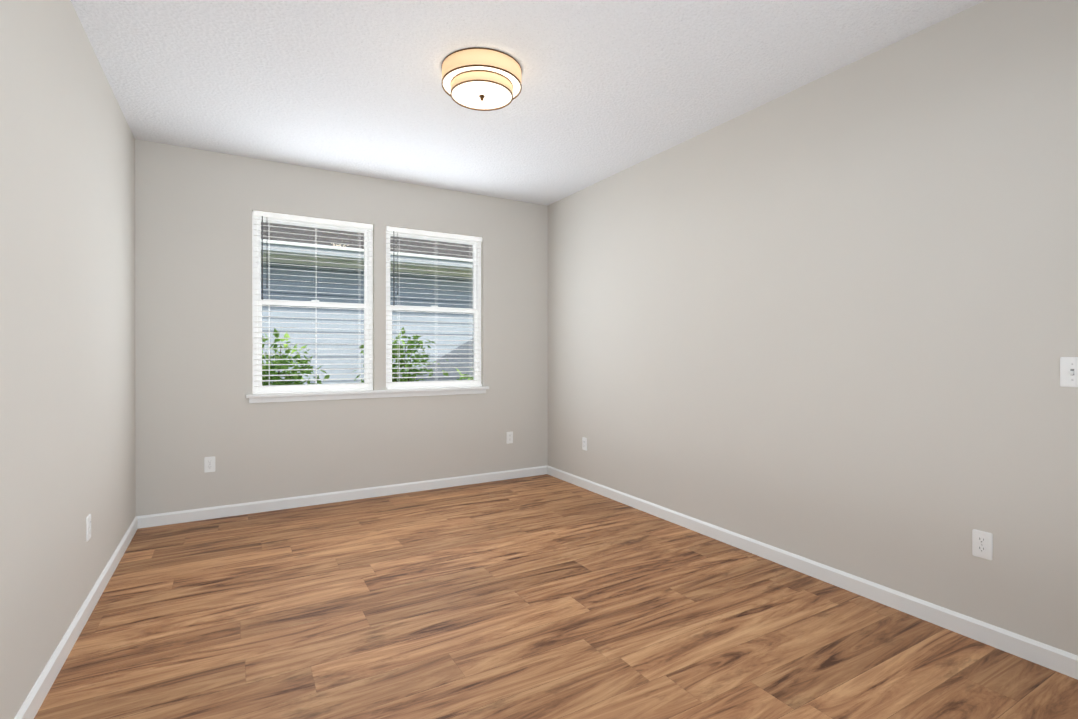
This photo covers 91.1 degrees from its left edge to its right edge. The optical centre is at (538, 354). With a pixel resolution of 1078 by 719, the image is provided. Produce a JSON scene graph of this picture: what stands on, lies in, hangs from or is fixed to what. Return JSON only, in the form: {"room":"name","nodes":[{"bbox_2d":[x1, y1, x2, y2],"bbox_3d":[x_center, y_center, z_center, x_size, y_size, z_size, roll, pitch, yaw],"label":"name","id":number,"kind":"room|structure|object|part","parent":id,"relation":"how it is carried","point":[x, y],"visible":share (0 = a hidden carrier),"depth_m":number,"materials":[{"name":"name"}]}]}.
{"room":"empty room","nodes":[
{"label":"empty room","id":0,"kind":"room"},
{"bbox_2d":[0,0,135,718],"bbox_3d":[-1.519,-0.137,1.290,0.140,2.740,5.815,0,0,-30],"label":"wall","id":1,"kind":"structure","parent":0,"point":[67,303],"depth_m":2.09,"materials":[{"name":"paint"}]},
{"bbox_2d":[14,517,137,718],"bbox_3d":[-1.452,1.191,1.331,0.014,0.085,5.535,0,0,-30],"label":"baseboard","id":2,"kind":"structure","parent":1,"relation":"attached to","point":[34,700],"depth_m":2.20,"materials":[{"name":"white wood"}]},
{"bbox_2d":[86,514,90,541],"bbox_3d":[-2.139,0.826,2.517,0.008,0.115,0.070,0,0,-30],"label":"electrical outlet","id":3,"kind":"object","parent":1,"relation":"attached to","point":[88,527],"visible":1,"depth_m":2.50,"materials":[{"name":"white plastic"}]},
{"bbox_2d":[135,139,547,515],"bbox_3d":[-1.411,-0.144,4.627,3.380,2.740,0.140,0,0,-30],"label":"wall","id":4,"kind":"structure","parent":0,"point":[194,209],"depth_m":4.19,"materials":[{"name":"paint"}]},
{"bbox_2d":[204,456,214,472],"bbox_3d":[-2.452,0.822,3.943,0.070,0.115,0.008,0,0,-30],"label":"electrical outlet","id":5,"kind":"object","parent":4,"relation":"attached to","point":[209,464],"visible":1,"depth_m":3.94,"materials":[{"name":"white plastic"}]},
{"bbox_2d":[252,210,372,393],"bbox_3d":[-1.842,-0.389,4.364,0.920,1.450,0.134,0,0,-30],"label":"window unit","id":6,"kind":"structure","parent":4,"relation":"in","point":[258,301],"depth_m":4.31,"materials":[{"name":"plastic"}]},
{"bbox_3d":[-1.866,-0.734,4.404,0.844,0.684,0.026,0,0,-30],"label":"sash","id":7,"kind":"part","parent":6,"relation":"part of","materials":[{"name":"plastic"}]},
{"bbox_3d":[-1.848,-0.079,4.375,0.844,0.734,0.036,0,0,-30],"label":"sash","id":8,"kind":"part","parent":6,"relation":"part of","materials":[{"name":"plastic"}]},
{"bbox_2d":[136,466,546,528],"bbox_3d":[-1.372,1.183,4.563,3.380,0.085,0.014,0,0,-30],"label":"baseboard","id":9,"kind":"structure","parent":4,"relation":"attached to","point":[160,519],"depth_m":4.33,"materials":[{"name":"white wood"}]},
{"bbox_2d":[246,386,488,402],"bbox_3d":[-1.374,0.344,4.575,2.030,0.068,0.092,0,0,-30],"label":"window sill","id":10,"kind":"structure","parent":4,"relation":"attached to","point":[304,396],"depth_m":4.47,"materials":[{"name":"white wood"}]},
{"bbox_2d":[386,226,481,388],"bbox_3d":[-0.958,-0.390,4.873,0.920,1.450,0.134,0,0,-30],"label":"window unit","id":11,"kind":"structure","parent":4,"relation":"in","point":[474,241],"depth_m":4.85,"materials":[{"name":"plastic"}]},
{"bbox_3d":[-0.982,-0.735,4.913,0.844,0.684,0.026,0,0,-30],"label":"sash","id":12,"kind":"part","parent":11,"relation":"part of","materials":[{"name":"plastic"}]},
{"bbox_3d":[-0.965,-0.080,4.884,0.844,0.734,0.036,0,0,-30],"label":"sash","id":13,"kind":"part","parent":11,"relation":"part of","materials":[{"name":"plastic"}]},
{"bbox_3d":[-0.943,-0.384,4.845,0.896,1.382,0.049,0,0,-30],"label":"blind rail","id":14,"kind":"part","parent":11,"relation":"part of","materials":[{"name":"white plastic"}]},
{"bbox_2d":[506,432,512,443],"bbox_3d":[-0.286,0.819,5.192,0.070,0.115,0.008,0,0,-30],"label":"electrical outlet","id":15,"kind":"object","parent":4,"relation":"attached to","point":[509,437],"visible":1,"depth_m":5.19,"materials":[{"name":"white plastic"}]},
{"bbox_2d":[71,0,984,205],"bbox_3d":[0.006,-1.559,2.165,3.660,0.100,5.815,0,0,-30],"label":"ceiling","id":16,"kind":"structure","parent":0,"point":[610,88],"depth_m":2.84,"materials":[{"name":"white paint"}]},
{"bbox_2d":[442,47,521,110],"bbox_3d":[-0.303,-1.429,2.815,0.423,0.163,0.423,0,0,-30],"label":"flush-mount light","id":17,"kind":"object","parent":16,"relation":"attached to","point":[481,79],"visible":1,"depth_m":2.70,"materials":[{"name":"fabric"}]},
{"bbox_2d":[443,66,520,108],"bbox_3d":[-0.303,-1.402,2.815,0.414,0.053,0.414,0,0,-30],"label":"diffuser","id":18,"kind":"object","parent":17,"relation":"attached to","point":[497,86],"depth_m":2.74,"materials":[{"name":"white glass"}]},
{"bbox_2d":[34,474,1077,718],"bbox_3d":[0.006,1.281,2.172,3.660,0.100,5.815,0,0,-30],"label":"floor","id":19,"kind":"structure","parent":0,"point":[546,596],"depth_m":2.36,"materials":[{"name":"brown wood"}]},
{"bbox_2d":[548,0,1077,655],"bbox_3d":[1.531,-0.141,3.047,0.140,2.740,5.815,0,0,-30],"label":"wall","id":20,"kind":"structure","parent":0,"point":[830,320],"depth_m":2.68,"materials":[{"name":"paint"}]},
{"bbox_2d":[582,437,586,450],"bbox_3d":[0.415,0.820,4.838,0.008,0.115,0.070,0,0,-30],"label":"electrical outlet","id":21,"kind":"object","parent":20,"relation":"attached to","point":[584,443],"visible":1,"depth_m":4.83,"materials":[{"name":"white plastic"}]},
{"bbox_2d":[547,465,1077,679],"bbox_3d":[1.464,1.187,3.012,0.014,0.085,5.535,0,0,-30],"label":"baseboard","id":22,"kind":"structure","parent":20,"relation":"attached to","point":[1047,656],"depth_m":2.65,"materials":[{"name":"white wood"}]},
{"bbox_2d":[972,529,992,559],"bbox_3d":[1.897,0.816,2.266,0.008,0.115,0.070,0,0,-30],"label":"electrical outlet","id":23,"kind":"object","parent":20,"relation":"attached to","point":[982,544],"visible":1,"depth_m":2.26,"materials":[{"name":"white plastic"}]},
{"bbox_2d":[1060,357,1077,386],"bbox_3d":[2.056,0.069,1.978,0.019,0.115,0.163,0,0,-30],"label":"switch plate","id":24,"kind":"object","parent":20,"relation":"attached to","point":[1068,371],"visible":1,"depth_m":2.03,"materials":[{"name":"white plastic"}]},
{"label":"outside","id":25,"kind":"structure","parent":0,"visible":0},
{"bbox_3d":[-6.333,1.554,13.792,64.000,0.200,48.000,0,0,-30],"label":"ground","id":26,"kind":"structure","parent":25,"visible":0},
{"bbox_2d":[262,328,329,385],"bbox_3d":[-2.703,0.614,5.233,1.311,1.725,1.448,0,0,-30],"label":"bush","id":27,"kind":"object","parent":26,"relation":"on","point":[266,383],"depth_m":5.20,"materials":[{"name":"green plant"}]},
{"bbox_2d":[261,222,472,383],"bbox_3d":[-3.244,-1.089,9.428,23.800,5.106,5.005,0,0,-30],"label":"neighbor house","id":28,"kind":"structure","parent":26,"relation":"on","point":[344,326],"depth_m":7.43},
{"bbox_2d":[353,327,448,382],"bbox_3d":[-1.571,0.591,5.807,1.101,1.766,1.213,0,0,-30],"label":"bush","id":29,"kind":"object","parent":26,"relation":"on","point":[407,360],"depth_m":5.77,"materials":[{"name":"green plant"}]},
{"bbox_2d":[456,368,472,379],"bbox_3d":[-0.652,0.764,6.384,0.977,1.419,1.056,0,0,-30],"label":"bush","id":30,"kind":"object","parent":26,"relation":"on","point":[469,378],"depth_m":6.23,"materials":[{"name":"green plant"}]}
]}

